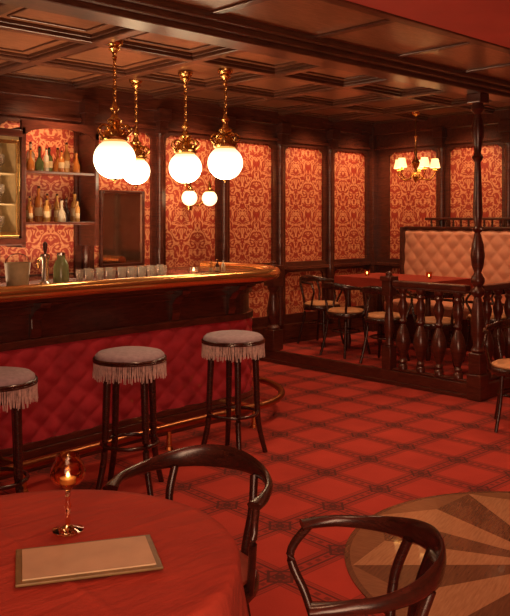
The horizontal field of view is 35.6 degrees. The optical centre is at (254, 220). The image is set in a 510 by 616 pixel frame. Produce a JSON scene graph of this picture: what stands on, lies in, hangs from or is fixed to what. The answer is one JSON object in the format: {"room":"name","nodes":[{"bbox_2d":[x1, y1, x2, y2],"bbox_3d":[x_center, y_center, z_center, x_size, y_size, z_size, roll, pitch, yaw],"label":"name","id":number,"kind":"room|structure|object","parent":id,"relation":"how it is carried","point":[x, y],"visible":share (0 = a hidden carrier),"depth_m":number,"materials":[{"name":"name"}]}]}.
{"room":"bar lounge","nodes":[
{"label":"bar lounge","id":0,"kind":"room"},
{"bbox_2d":[0,121,363,317],"bbox_3d":[-2.243,0.020,6.756,10.380,3.000,0.100,0,0,-43],"label":"wall","id":1,"kind":"structure","parent":0,"point":[190,234],"depth_m":8.74,"materials":[{"name":"paper"}]},
{"bbox_2d":[0,128,21,245],"bbox_3d":[-2.228,-0.275,6.426,0.590,0.950,0.320,0,0,-43],"label":"display cabinet","id":2,"kind":"object","parent":1,"relation":"attached to","point":[9,138],"visible":0.99,"depth_m":6.52,"materials":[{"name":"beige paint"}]},
{"bbox_2d":[0,184,4,203],"bbox_3d":[-2.100,-0.223,6.560,0.066,0.160,0.065,0,0,-43],"label":"wine glass","id":3,"kind":"object","parent":2,"relation":"in","point":[2,186],"visible":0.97,"depth_m":6.54,"materials":[{"name":"clear glass"}]},
{"bbox_2d":[0,154,4,172],"bbox_3d":[-2.100,-0.473,6.560,0.066,0.160,0.065,0,0,-43],"label":"wine glass","id":4,"kind":"object","parent":2,"relation":"in","point":[2,156],"visible":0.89,"depth_m":6.54,"materials":[{"name":"clear glass"}]},
{"bbox_2d":[0,216,4,231],"bbox_3d":[-2.100,0.039,6.560,0.066,0.160,0.065,0,0,-43],"label":"wine glass","id":5,"kind":"object","parent":2,"relation":"in","point":[2,218],"visible":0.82,"depth_m":6.54,"materials":[{"name":"clear glass"}]},
{"bbox_2d":[7,119,98,247],"bbox_3d":[-1.750,-0.310,6.903,0.740,1.060,0.280,0,0,-43],"label":"wall shelf","id":6,"kind":"object","parent":1,"relation":"attached to","point":[88,176],"visible":0.83,"depth_m":7.03,"materials":[{"name":"brown wood"}]},
{"bbox_2d":[26,196,32,221],"bbox_3d":[-1.935,-0.102,6.812,0.061,0.221,0.060,0,0,-43],"label":"bottle","id":7,"kind":"object","parent":6,"relation":"on","point":[29,197],"visible":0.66,"depth_m":6.79,"materials":[{"name":"brown glass"}]},
{"bbox_2d":[26,148,34,170],"bbox_3d":[-1.891,-0.517,6.688,0.068,0.191,0.068,0,0,-43],"label":"bottle","id":8,"kind":"object","parent":6,"relation":"on","point":[30,163],"visible":0.85,"depth_m":6.67,"materials":[{"name":"orange glass"}]},
{"bbox_2d":[28,200,32,221],"bbox_3d":[-1.891,-0.085,6.688,0.040,0.185,0.040,0,0,-43],"label":"bottle","id":9,"kind":"object","parent":6,"relation":"on","point":[30,208],"visible":1,"depth_m":6.67,"materials":[{"name":"glass"}]},
{"bbox_2d":[26,142,34,165],"bbox_3d":[-1.928,-0.551,6.818,0.072,0.258,0.071,0,0,-43],"label":"bottle","id":10,"kind":"object","parent":6,"relation":"on","point":[30,143],"visible":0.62,"depth_m":6.80,"materials":[{"name":"glass"}]},
{"bbox_2d":[35,186,42,221],"bbox_3d":[-1.872,-0.147,6.871,0.068,0.311,0.067,0,0,-43],"label":"bottle","id":11,"kind":"object","parent":6,"relation":"on","point":[38,199],"visible":1,"depth_m":6.84,"materials":[{"name":"glass"}]},
{"bbox_2d":[35,146,43,170],"bbox_3d":[-1.866,-0.534,6.876,0.081,0.225,0.079,0,0,-43],"label":"bottle","id":12,"kind":"object","parent":6,"relation":"on","point":[39,164],"visible":0.81,"depth_m":6.85,"materials":[{"name":"green glass"}]},
{"bbox_2d":[43,198,49,221],"bbox_3d":[-1.782,-0.092,6.791,0.056,0.201,0.055,0,0,-43],"label":"bottle","id":13,"kind":"object","parent":6,"relation":"on","point":[46,210],"visible":1,"depth_m":6.77,"materials":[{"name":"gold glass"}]},
{"bbox_2d":[44,148,48,170],"bbox_3d":[-1.784,-0.522,6.789,0.044,0.199,0.043,0,0,-43],"label":"bottle","id":14,"kind":"object","parent":6,"relation":"on","point":[46,157],"visible":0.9,"depth_m":6.77,"materials":[{"name":"glass"}]},
{"bbox_2d":[43,194,50,221],"bbox_3d":[-1.812,-0.116,6.927,0.069,0.247,0.068,0,0,-43],"label":"bottle","id":15,"kind":"object","parent":6,"relation":"on","point":[47,195],"visible":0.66,"depth_m":6.91,"materials":[{"name":"glass"}]},
{"bbox_2d":[48,147,52,170],"bbox_3d":[-1.799,-0.532,6.939,0.061,0.221,0.060,0,0,-43],"label":"bottle","id":16,"kind":"object","parent":6,"relation":"on","point":[49,149],"visible":0.64,"depth_m":6.92,"materials":[{"name":"glass"}]},
{"bbox_2d":[53,148,58,171],"bbox_3d":[-1.738,-0.533,6.996,0.080,0.222,0.079,0,0,-43],"label":"bottle","id":17,"kind":"object","parent":6,"relation":"on","point":[56,163],"visible":0.69,"depth_m":6.97,"materials":[{"name":"orange glass"}]},
{"bbox_2d":[54,194,59,221],"bbox_3d":[-1.743,-0.116,6.992,0.054,0.247,0.053,0,0,-43],"label":"bottle","id":18,"kind":"object","parent":6,"relation":"on","point":[56,204],"visible":0.9,"depth_m":6.97,"materials":[{"name":"brown glass"}]},
{"bbox_2d":[57,199,65,221],"bbox_3d":[-1.677,-0.093,6.889,0.072,0.201,0.071,0,0,-43],"label":"bottle","id":19,"kind":"object","parent":6,"relation":"on","point":[61,214],"visible":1,"depth_m":6.87,"materials":[{"name":"glass"}]},
{"bbox_2d":[59,151,64,171],"bbox_3d":[-1.678,-0.516,6.888,0.052,0.188,0.052,0,0,-43],"label":"bottle","id":20,"kind":"object","parent":6,"relation":"on","point":[61,159],"visible":0.89,"depth_m":6.87,"materials":[{"name":"glass"}]},
{"bbox_2d":[63,143,69,171],"bbox_3d":[-1.675,-0.559,7.056,0.060,0.274,0.059,0,0,-43],"label":"bottle","id":21,"kind":"object","parent":6,"relation":"on","point":[66,155],"visible":0.78,"depth_m":7.04,"materials":[{"name":"brown glass"}]},
{"bbox_2d":[64,197,70,221],"bbox_3d":[-1.677,-0.102,7.053,0.079,0.220,0.078,0,0,-43],"label":"bottle","id":22,"kind":"object","parent":6,"relation":"on","point":[68,219],"visible":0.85,"depth_m":7.04,"materials":[{"name":"glass"}]},
{"bbox_2d":[71,192,76,221],"bbox_3d":[-1.615,-0.126,7.112,0.074,0.268,0.073,0,0,-43],"label":"bottle","id":23,"kind":"object","parent":6,"relation":"on","point":[73,203],"visible":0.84,"depth_m":7.08,"materials":[{"name":"brown glass"}]},
{"bbox_2d":[73,152,79,172],"bbox_3d":[-1.572,-0.515,6.988,0.067,0.187,0.066,0,0,-43],"label":"bottle","id":24,"kind":"object","parent":6,"relation":"on","point":[76,166],"visible":0.87,"depth_m":6.97,"materials":[{"name":"orange glass"}]},
{"bbox_2d":[75,200,79,221],"bbox_3d":[-1.563,-0.088,6.996,0.042,0.192,0.041,0,0,-43],"label":"bottle","id":25,"kind":"object","parent":6,"relation":"on","point":[77,209],"visible":1,"depth_m":6.98,"materials":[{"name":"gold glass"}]},
{"bbox_2d":[99,190,144,266],"bbox_3d":[-1.262,0.070,7.553,0.500,0.720,0.040,0,0,-43],"label":"wall mirror","id":26,"kind":"object","parent":1,"relation":"attached to","point":[121,213],"visible":0.91,"depth_m":7.55,"materials":[{"name":"brown mirror"}]},
{"bbox_2d":[0,115,367,327],"bbox_3d":[-2.235,0.240,6.674,10.280,2.320,0.030,0,0,-43],"label":"trim","id":27,"kind":"structure","parent":1,"relation":"attached to","point":[258,322],"depth_m":8.95,"materials":[{"name":"brown wood"}]},
{"bbox_2d":[0,75,372,343],"bbox_3d":[-2.214,0.130,6.652,10.280,2.780,0.090,0,0,-43],"label":"trim","id":28,"kind":"structure","parent":1,"relation":"attached to","point":[20,97],"depth_m":8.11,"materials":[{"name":"brown wood"}]},
{"bbox_2d":[182,181,216,209],"bbox_3d":[-0.557,-0.258,7.969,0.340,0.296,0.340,0,0,2],"label":"wall lamp","id":29,"kind":"object","parent":1,"relation":"attached to","point":[189,197],"visible":1,"depth_m":7.99,"materials":[{"name":"white glass"}]},
{"bbox_2d":[79,99,340,325],"bbox_3d":[-0.651,0.040,8.085,4.460,2.280,0.160,0,0,-43],"label":"trim","id":30,"kind":"structure","parent":1,"relation":"attached to","point":[88,108],"depth_m":8.41,"materials":[{"name":"brown wood"}]},
{"bbox_2d":[0,3,497,121],"bbox_3d":[-1.279,-1.228,5.679,10.310,0.064,2.830,0,0,-43],"label":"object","id":31,"kind":"structure","parent":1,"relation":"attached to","point":[82,43],"depth_m":6.62,"materials":[{"name":"brown wood"}]},
{"bbox_2d":[0,8,509,124],"bbox_3d":[-1.370,-1.236,5.696,10.220,0.028,2.480,0,0,-43],"label":"trim","id":32,"kind":"structure","parent":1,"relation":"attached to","point":[4,20],"depth_m":6.84,"materials":[{"name":"brown wood"}]},
{"bbox_2d":[368,128,376,330],"bbox_3d":[1.500,0.110,10.126,0.110,2.580,0.110,0,0,-43],"label":"trim","id":33,"kind":"structure","parent":1,"relation":"attached to","point":[372,153],"depth_m":10.08,"materials":[{"name":"brown wood"}]},
{"bbox_2d":[0,360,509,615],"bbox_3d":[0.773,1.567,3.545,10.380,0.106,8.910,0,0,-43],"label":"floor","id":34,"kind":"structure","parent":0,"point":[336,444],"depth_m":4.58,"materials":[{"name":"carpet"}]},
{"bbox_2d":[0,366,37,492],"bbox_3d":[-1.265,1.123,3.846,0.418,0.802,0.416,0,0,-5],"label":"bar stool","id":35,"kind":"object","parent":34,"relation":"on","point":[18,385],"visible":0.92,"depth_m":3.76,"materials":[{"name":"fabric"}]},
{"bbox_2d":[0,273,126,285],"bbox_3d":[-2.585,1.000,5.981,3.620,1.040,0.420,0,0,-43],"label":"bar cabinet","id":36,"kind":"object","parent":34,"relation":"on","point":[72,277],"visible":0.03,"depth_m":6.63,"materials":[{"name":"brown wood"}]},
{"bbox_2d":[92,346,166,495],"bbox_3d":[-0.708,1.123,4.493,0.418,0.802,0.415,0,0,14],"label":"bar stool","id":37,"kind":"object","parent":34,"relation":"on","point":[124,362],"visible":0.97,"depth_m":4.37,"materials":[{"name":"fabric"}]},
{"bbox_2d":[0,261,284,491],"bbox_3d":[-1.165,0.945,5.136,1.379,1.150,4.638,0,0,31],"label":"bar counter","id":38,"kind":"object","parent":34,"relation":"on","point":[54,331],"depth_m":5.27,"materials":[{"name":"red leather"}]},
{"bbox_2d":[4,253,30,285],"bbox_3d":[-1.481,0.307,4.952,0.166,0.213,0.166,0,0,-43],"label":"ice bucket","id":39,"kind":"object","parent":38,"relation":"on","point":[16,273],"visible":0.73,"depth_m":4.89,"materials":[{"name":"beige paint"}]},
{"bbox_2d":[37,241,50,283],"bbox_3d":[-1.364,0.272,5.104,0.090,0.285,0.149,0,0,-43],"label":"tap","id":40,"kind":"object","parent":38,"relation":"on","point":[44,257],"visible":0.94,"depth_m":5.07,"materials":[{"name":"metal"}]},
{"bbox_2d":[53,252,68,282],"bbox_3d":[-1.272,0.309,5.212,0.104,0.210,0.104,0,0,-43],"label":"bottle","id":41,"kind":"object","parent":38,"relation":"on","point":[60,267],"visible":0.82,"depth_m":5.17,"materials":[{"name":"glass"}]},
{"bbox_2d":[76,269,83,280],"bbox_3d":[-1.181,0.369,5.348,0.054,0.089,0.054,0,0,-43],"label":"tumbler","id":42,"kind":"object","parent":38,"relation":"on","point":[79,272],"visible":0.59,"depth_m":5.33,"materials":[{"name":"clear glass"}]},
{"bbox_2d":[86,269,93,280],"bbox_3d":[-1.107,0.369,5.333,0.054,0.089,0.054,0,0,-43],"label":"tumbler","id":43,"kind":"object","parent":38,"relation":"on","point":[89,272],"visible":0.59,"depth_m":5.31,"materials":[{"name":"clear glass"}]},
{"bbox_2d":[96,268,103,279],"bbox_3d":[-1.056,0.369,5.414,0.054,0.089,0.054,0,0,-43],"label":"tumbler","id":44,"kind":"object","parent":38,"relation":"on","point":[99,271],"visible":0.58,"depth_m":5.39,"materials":[{"name":"clear glass"}]},
{"bbox_2d":[105,267,112,278],"bbox_3d":[-1.028,0.369,5.583,0.054,0.089,0.054,0,0,-43],"label":"tumbler","id":45,"kind":"object","parent":38,"relation":"on","point":[106,268],"visible":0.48,"depth_m":5.56,"materials":[{"name":"clear glass"}]},
{"bbox_2d":[108,268,115,278],"bbox_3d":[-0.987,0.369,5.482,0.054,0.089,0.054,0,0,-43],"label":"tumbler","id":46,"kind":"object","parent":38,"relation":"on","point":[111,271],"visible":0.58,"depth_m":5.46,"materials":[{"name":"clear glass"}]},
{"bbox_2d":[119,267,126,277],"bbox_3d":[-0.923,0.369,5.540,0.054,0.089,0.054,0,0,-43],"label":"tumbler","id":47,"kind":"object","parent":38,"relation":"on","point":[122,270],"visible":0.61,"depth_m":5.52,"materials":[{"name":"clear glass"}]},
{"bbox_2d":[127,266,133,277],"bbox_3d":[-0.897,0.369,5.713,0.054,0.089,0.054,0,0,-43],"label":"tumbler","id":48,"kind":"object","parent":38,"relation":"on","point":[128,267],"visible":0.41,"depth_m":5.69,"materials":[{"name":"clear glass"}]},
{"bbox_2d":[0,266,265,309],"bbox_3d":[-1.231,0.468,5.163,1.238,0.105,4.548,0,0,31],"label":"countertop","id":49,"kind":"structure","parent":38,"relation":"on","point":[201,269],"depth_m":5.43,"materials":[{"name":"brown wood"}]},
{"bbox_2d":[130,267,136,277],"bbox_3d":[-0.857,0.369,5.605,0.054,0.089,0.054,0,0,-43],"label":"tumbler","id":50,"kind":"object","parent":38,"relation":"on","point":[133,270],"visible":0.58,"depth_m":5.58,"materials":[{"name":"clear glass"}]},
{"bbox_2d":[139,266,146,276],"bbox_3d":[-0.803,0.369,5.682,0.054,0.089,0.054,0,0,-43],"label":"tumbler","id":51,"kind":"object","parent":38,"relation":"on","point":[142,269],"visible":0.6,"depth_m":5.66,"materials":[{"name":"clear glass"}]},
{"bbox_2d":[147,265,153,275],"bbox_3d":[-0.772,0.369,5.855,0.054,0.089,0.054,0,0,-43],"label":"tumbler","id":52,"kind":"object","parent":38,"relation":"on","point":[148,266],"visible":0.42,"depth_m":5.83,"materials":[{"name":"clear glass"}]},
{"bbox_2d":[150,266,156,275],"bbox_3d":[-0.734,0.369,5.751,0.054,0.089,0.054,0,0,-43],"label":"tumbler","id":53,"kind":"object","parent":38,"relation":"on","point":[153,269],"visible":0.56,"depth_m":5.73,"materials":[{"name":"clear glass"}]},
{"bbox_2d":[157,264,163,275],"bbox_3d":[-0.706,0.369,5.922,0.054,0.089,0.054,0,0,-43],"label":"tumbler","id":54,"kind":"object","parent":38,"relation":"on","point":[158,265],"visible":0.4,"depth_m":5.90,"materials":[{"name":"clear glass"}]},
{"bbox_2d":[160,265,166,275],"bbox_3d":[-0.669,0.369,5.807,0.054,0.089,0.054,0,0,-43],"label":"tumbler","id":55,"kind":"object","parent":38,"relation":"on","point":[163,268],"visible":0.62,"depth_m":5.79,"materials":[{"name":"clear glass"}]},
{"bbox_2d":[209,260,212,271],"bbox_3d":[-0.343,0.358,6.208,0.031,0.111,0.030,0,0,-43],"label":"bottle","id":56,"kind":"object","parent":38,"relation":"on","point":[211,264],"visible":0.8,"depth_m":6.20,"materials":[{"name":"glass"}]},
{"bbox_2d":[215,259,218,271],"bbox_3d":[-0.298,0.358,6.277,0.031,0.111,0.030,0,0,-43],"label":"bottle","id":57,"kind":"object","parent":38,"relation":"on","point":[217,264],"visible":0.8,"depth_m":6.27,"materials":[{"name":"glass"}]},
{"bbox_2d":[221,259,224,271],"bbox_3d":[-0.253,0.358,6.347,0.031,0.111,0.030,0,0,-43],"label":"bottle","id":58,"kind":"object","parent":38,"relation":"on","point":[223,263],"visible":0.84,"depth_m":6.33,"materials":[{"name":"glass"}]},
{"bbox_3d":[-0.424,0.408,5.974,0.260,0.012,0.270,0,0,-43],"label":"towel","id":59,"kind":"object","parent":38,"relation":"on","visible":0},
{"bbox_2d":[189,267,197,273],"bbox_3d":[-0.463,0.376,5.986,0.068,0.050,0.067,0,0,-43],"label":"candle cup","id":60,"kind":"object","parent":59,"relation":"on","point":[191,269],"visible":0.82,"depth_m":5.96,"materials":[{"name":"clear glass"}]},
{"bbox_2d":[102,444,272,615],"bbox_3d":[-0.192,1.136,2.441,0.520,0.775,0.474,0,0,19],"label":"armchair","id":61,"kind":"object","parent":34,"relation":"on","point":[212,455],"visible":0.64,"depth_m":2.56,"materials":[{"name":"brown wood"}]},
{"bbox_2d":[201,330,267,452],"bbox_3d":[-0.141,1.123,5.175,0.416,0.802,0.418,0,0,-43],"label":"bar stool","id":62,"kind":"object","parent":34,"relation":"on","point":[233,345],"visible":0.99,"depth_m":5.08,"materials":[{"name":"fabric"}]},
{"bbox_2d":[286,515,446,615],"bbox_3d":[0.216,1.136,1.906,0.474,0.775,0.520,0,0,1],"label":"armchair","id":63,"kind":"object","parent":34,"relation":"on","point":[418,596],"visible":1,"depth_m":1.95,"materials":[{"name":"brown wood"}]},
{"bbox_2d":[278,331,504,381],"bbox_3d":[1.699,1.460,8.482,2.070,0.120,2.780,0,0,-43],"label":"platform","id":64,"kind":"object","parent":34,"relation":"on","point":[334,347],"visible":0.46,"depth_m":8.45,"materials":[{"name":"carpet"}]},
{"bbox_2d":[264,261,284,350],"bbox_3d":[0.200,0.911,8.611,0.174,0.962,0.174,0,0,-43],"label":"newel post","id":65,"kind":"object","parent":64,"relation":"on","point":[273,335],"visible":0.82,"depth_m":8.56,"materials":[{"name":"brown wood"}]},
{"bbox_2d":[297,275,343,347],"bbox_3d":[0.742,1.016,9.056,0.520,0.775,0.474,0,0,-43],"label":"armchair","id":66,"kind":"object","parent":64,"relation":"on","point":[318,305],"visible":0.89,"depth_m":9.02,"materials":[{"name":"brown wood"}]},
{"bbox_2d":[319,282,370,358],"bbox_3d":[0.938,1.016,8.316,0.474,0.775,0.520,0,0,-43],"label":"armchair","id":67,"kind":"object","parent":64,"relation":"on","point":[346,312],"visible":0.91,"depth_m":8.19,"materials":[{"name":"brown wood"}]},
{"bbox_2d":[359,286,411,363],"bbox_3d":[1.281,1.016,7.863,0.520,0.775,0.474,0,0,35],"label":"armchair","id":68,"kind":"object","parent":64,"relation":"on","point":[372,317],"visible":0.74,"depth_m":7.79,"materials":[{"name":"brown wood"}]},
{"bbox_2d":[345,290,462,360],"bbox_3d":[1.584,1.005,8.539,0.720,0.790,1.220,0,0,-43],"label":"rectangular table","id":69,"kind":"object","parent":64,"relation":"on","point":[379,307],"visible":0.3,"depth_m":8.70,"materials":[{"name":"brown wood"}]},
{"bbox_2d":[334,273,472,291],"bbox_3d":[1.584,0.671,8.539,0.770,0.138,1.270,0,0,-43],"label":"tablecloth","id":70,"kind":"object","parent":69,"relation":"on","point":[358,280],"visible":0.5,"depth_m":8.46,"materials":[{"name":"red fabric"}]},
{"bbox_2d":[364,269,369,275],"bbox_3d":[1.228,0.566,8.698,0.066,0.070,0.065,0,0,-43],"label":"candle cup","id":71,"kind":"object","parent":70,"relation":"on","point":[366,271],"visible":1,"depth_m":8.68,"materials":[{"name":"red glass"}]},
{"bbox_2d":[426,272,431,278],"bbox_3d":[1.817,0.566,8.291,0.066,0.070,0.065,0,0,-43],"label":"candle cup","id":72,"kind":"object","parent":70,"relation":"on","point":[428,274],"visible":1,"depth_m":8.27,"materials":[{"name":"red glass"}]},
{"bbox_2d":[380,271,470,382],"bbox_3d":[1.528,0.931,7.181,0.138,0.922,0.907,0,0,-43],"label":"balustrade","id":73,"kind":"object","parent":64,"relation":"on","point":[390,283],"visible":0.98,"depth_m":7.17,"materials":[{"name":"brown wood"}]},
{"bbox_2d":[410,291,465,367],"bbox_3d":[1.716,1.016,7.464,0.520,0.775,0.474,0,0,12],"label":"armchair","id":74,"kind":"object","parent":64,"relation":"on","point":[448,322],"visible":0.41,"depth_m":7.32,"materials":[{"name":"brown wood"}]},
{"bbox_2d":[382,217,509,355],"bbox_3d":[2.361,0.680,8.829,0.530,1.440,2.040,0,0,-43],"label":"tufted bench","id":75,"kind":"object","parent":64,"relation":"on","point":[445,251],"visible":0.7,"depth_m":9.12,"materials":[{"name":"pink leather"}]},
{"bbox_2d":[463,289,505,361],"bbox_3d":[2.321,1.016,7.827,0.520,0.775,0.474,0,0,-43],"label":"armchair","id":76,"kind":"object","parent":64,"relation":"on","point":[492,319],"visible":0.2,"depth_m":7.78,"materials":[{"name":"brown wood"}]},
{"bbox_2d":[482,281,509,379],"bbox_3d":[2.413,0.931,7.314,1.312,0.922,0.127,0,0,-43],"label":"balustrade","id":77,"kind":"object","parent":64,"relation":"on","point":[497,288],"visible":0.66,"depth_m":7.04,"materials":[{"name":"brown wood"}]},
{"bbox_2d":[466,92,488,401],"bbox_3d":[1.896,0.219,6.760,0.140,2.602,0.140,0,0,-43],"label":"support column","id":78,"kind":"structure","parent":34,"relation":"on","point":[477,379],"depth_m":6.72,"materials":[{"name":"brown wood"}]},
{"bbox_2d":[482,319,509,432],"bbox_3d":[1.952,1.136,5.869,0.520,0.775,0.474,0,0,17],"label":"armchair","id":79,"kind":"object","parent":34,"relation":"on","point":[500,367],"visible":1,"depth_m":5.83,"materials":[{"name":"brown wood"}]},
{"bbox_3d":[-0.491,1.138,1.770,0.900,0.765,0.900,0,0,-43],"label":"round table","id":80,"kind":"object","parent":34,"relation":"on","visible":0},
{"bbox_2d":[0,489,248,615],"bbox_3d":[-0.494,0.918,1.774,0.960,0.347,0.960,0,0,-43],"label":"tablecloth","id":81,"kind":"object","parent":80,"relation":"on","point":[200,575],"visible":0.66,"depth_m":1.78,"materials":[{"name":"red fabric"}]},
{"bbox_2d":[50,451,85,535],"bbox_3d":[-0.451,0.654,1.915,0.086,0.184,0.086,0,0,-43],"label":"candle holder","id":82,"kind":"object","parent":81,"relation":"on","point":[68,470],"visible":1,"depth_m":1.89,"materials":[{"name":"orange glass"}]},
{"bbox_2d":[50,451,85,486],"bbox_3d":[-0.451,0.601,1.915,0.086,0.076,0.086,0,0,-43],"label":"bowl","id":83,"kind":"object","parent":82,"relation":"on","point":[68,469],"depth_m":1.89,"materials":[{"name":"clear glass"}]},
{"bbox_2d":[15,534,163,586],"bbox_3d":[-0.367,0.740,1.742,0.304,0.009,0.184,0,0,-17],"label":"menu","id":84,"kind":"object","parent":81,"relation":"on","point":[133,554],"visible":1,"depth_m":1.72,"materials":[{"name":"paper"}]},
{"bbox_2d":[0,7,509,122],"bbox_3d":[-0.870,-1.312,5.294,10.380,0.135,4.110,0,0,-43],"label":"ceiling","id":85,"kind":"structure","parent":0,"point":[11,40],"depth_m":6.53,"materials":[{"name":"brown wood"}]},
{"bbox_2d":[93,40,135,183],"bbox_3d":[-0.961,-0.746,5.435,0.286,0.979,0.286,0,0,-43],"label":"pendant lamp","id":86,"kind":"object","parent":85,"relation":"hanging from","point":[114,158],"visible":0.99,"depth_m":5.36,"materials":[{"name":"beige glass"}]},
{"bbox_2d":[123,79,149,187],"bbox_3d":[-1.035,-0.761,6.902,0.247,0.948,0.247,0,0,-43],"label":"pendant lamp","id":87,"kind":"object","parent":85,"relation":"hanging from","point":[140,173],"visible":0.81,"depth_m":6.85,"materials":[{"name":"beige glass"}]},
{"bbox_2d":[169,71,201,186],"bbox_3d":[-0.578,-0.759,6.590,0.272,0.952,0.272,0,0,-43],"label":"pendant lamp","id":88,"kind":"object","parent":85,"relation":"hanging from","point":[185,167],"visible":1,"depth_m":6.52,"materials":[{"name":"beige glass"}]},
{"bbox_2d":[208,68,242,182],"bbox_3d":[-0.235,-0.747,6.268,0.276,0.902,0.276,0,0,-43],"label":"pendant lamp","id":89,"kind":"object","parent":85,"relation":"hanging from","point":[225,162],"visible":1,"depth_m":6.20,"materials":[{"name":"beige glass"}]},
{"bbox_2d":[394,111,439,182],"bbox_3d":[1.769,-0.830,8.811,0.512,0.820,0.509,0,0,-43],"label":"chandelier","id":90,"kind":"object","parent":85,"relation":"hanging from","point":[400,163],"visible":1,"depth_m":8.77,"materials":[{"name":"white glass"}]},
{"bbox_2d":[346,0,509,47],"bbox_3d":[2.156,-1.218,2.072,10.380,0.325,4.870,0,0,-43],"label":"ceiling","id":91,"kind":"structure","parent":0,"point":[485,20],"depth_m":4.06,"materials":[{"name":"red paint"}]},
{"bbox_2d":[390,144,501,273],"bbox_3d":[4.520,0.020,7.063,0.100,3.000,8.910,0,0,-43],"label":"wall","id":92,"kind":"structure","parent":0,"point":[411,202],"depth_m":9.51,"materials":[{"name":"paper"}]},
{"bbox_2d":[0,0,509,103],"bbox_3d":[-0.023,-1.180,4.320,10.280,0.200,1.230,0,0,-43],"label":"ceiling beam","id":93,"kind":"structure","parent":92,"relation":"attached to","point":[162,17],"depth_m":4.87,"materials":[{"name":"brown wood"}]},
{"bbox_2d":[167,0,509,80],"bbox_3d":[0.049,-1.230,4.243,10.280,0.100,0.800,0,0,-43],"label":"trim","id":94,"kind":"structure","parent":92,"relation":"attached to","point":[313,17],"depth_m":4.92,"materials":[{"name":"brown wood"}]},
{"bbox_2d":[259,350,509,398],"bbox_3d":[1.707,1.456,8.441,2.115,0.128,2.810,0,0,-43],"label":"trim","id":95,"kind":"structure","parent":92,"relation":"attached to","point":[376,374],"depth_m":7.49,"materials":[{"name":"brown wood"}]},
{"bbox_2d":[320,0,509,53],"bbox_3d":[0.425,-1.139,3.842,10.280,0.182,0.080,0,0,-43],"label":"trim","id":96,"kind":"structure","parent":92,"relation":"attached to","point":[343,3],"depth_m":4.24,"materials":[{"name":"brown wood"}]},
{"bbox_2d":[373,109,509,330],"bbox_3d":[2.722,0.130,8.839,0.090,2.780,3.660,0,0,-43],"label":"trim","id":97,"kind":"structure","parent":92,"relation":"attached to","point":[394,135],"depth_m":9.47,"materials":[{"name":"brown wood"}]},
{"bbox_2d":[377,140,505,272],"bbox_3d":[2.744,0.240,8.860,0.030,2.320,3.660,0,0,-43],"label":"trim","id":98,"kind":"structure","parent":92,"relation":"attached to","point":[383,156],"depth_m":9.98,"materials":[{"name":"brown wood"}]},
{"bbox_2d":[432,120,509,226],"bbox_3d":[2.779,0.040,8.742,0.160,2.280,1.860,0,0,-43],"label":"trim","id":99,"kind":"structure","parent":92,"relation":"attached to","point":[439,133],"depth_m":9.30,"materials":[{"name":"brown wood"}]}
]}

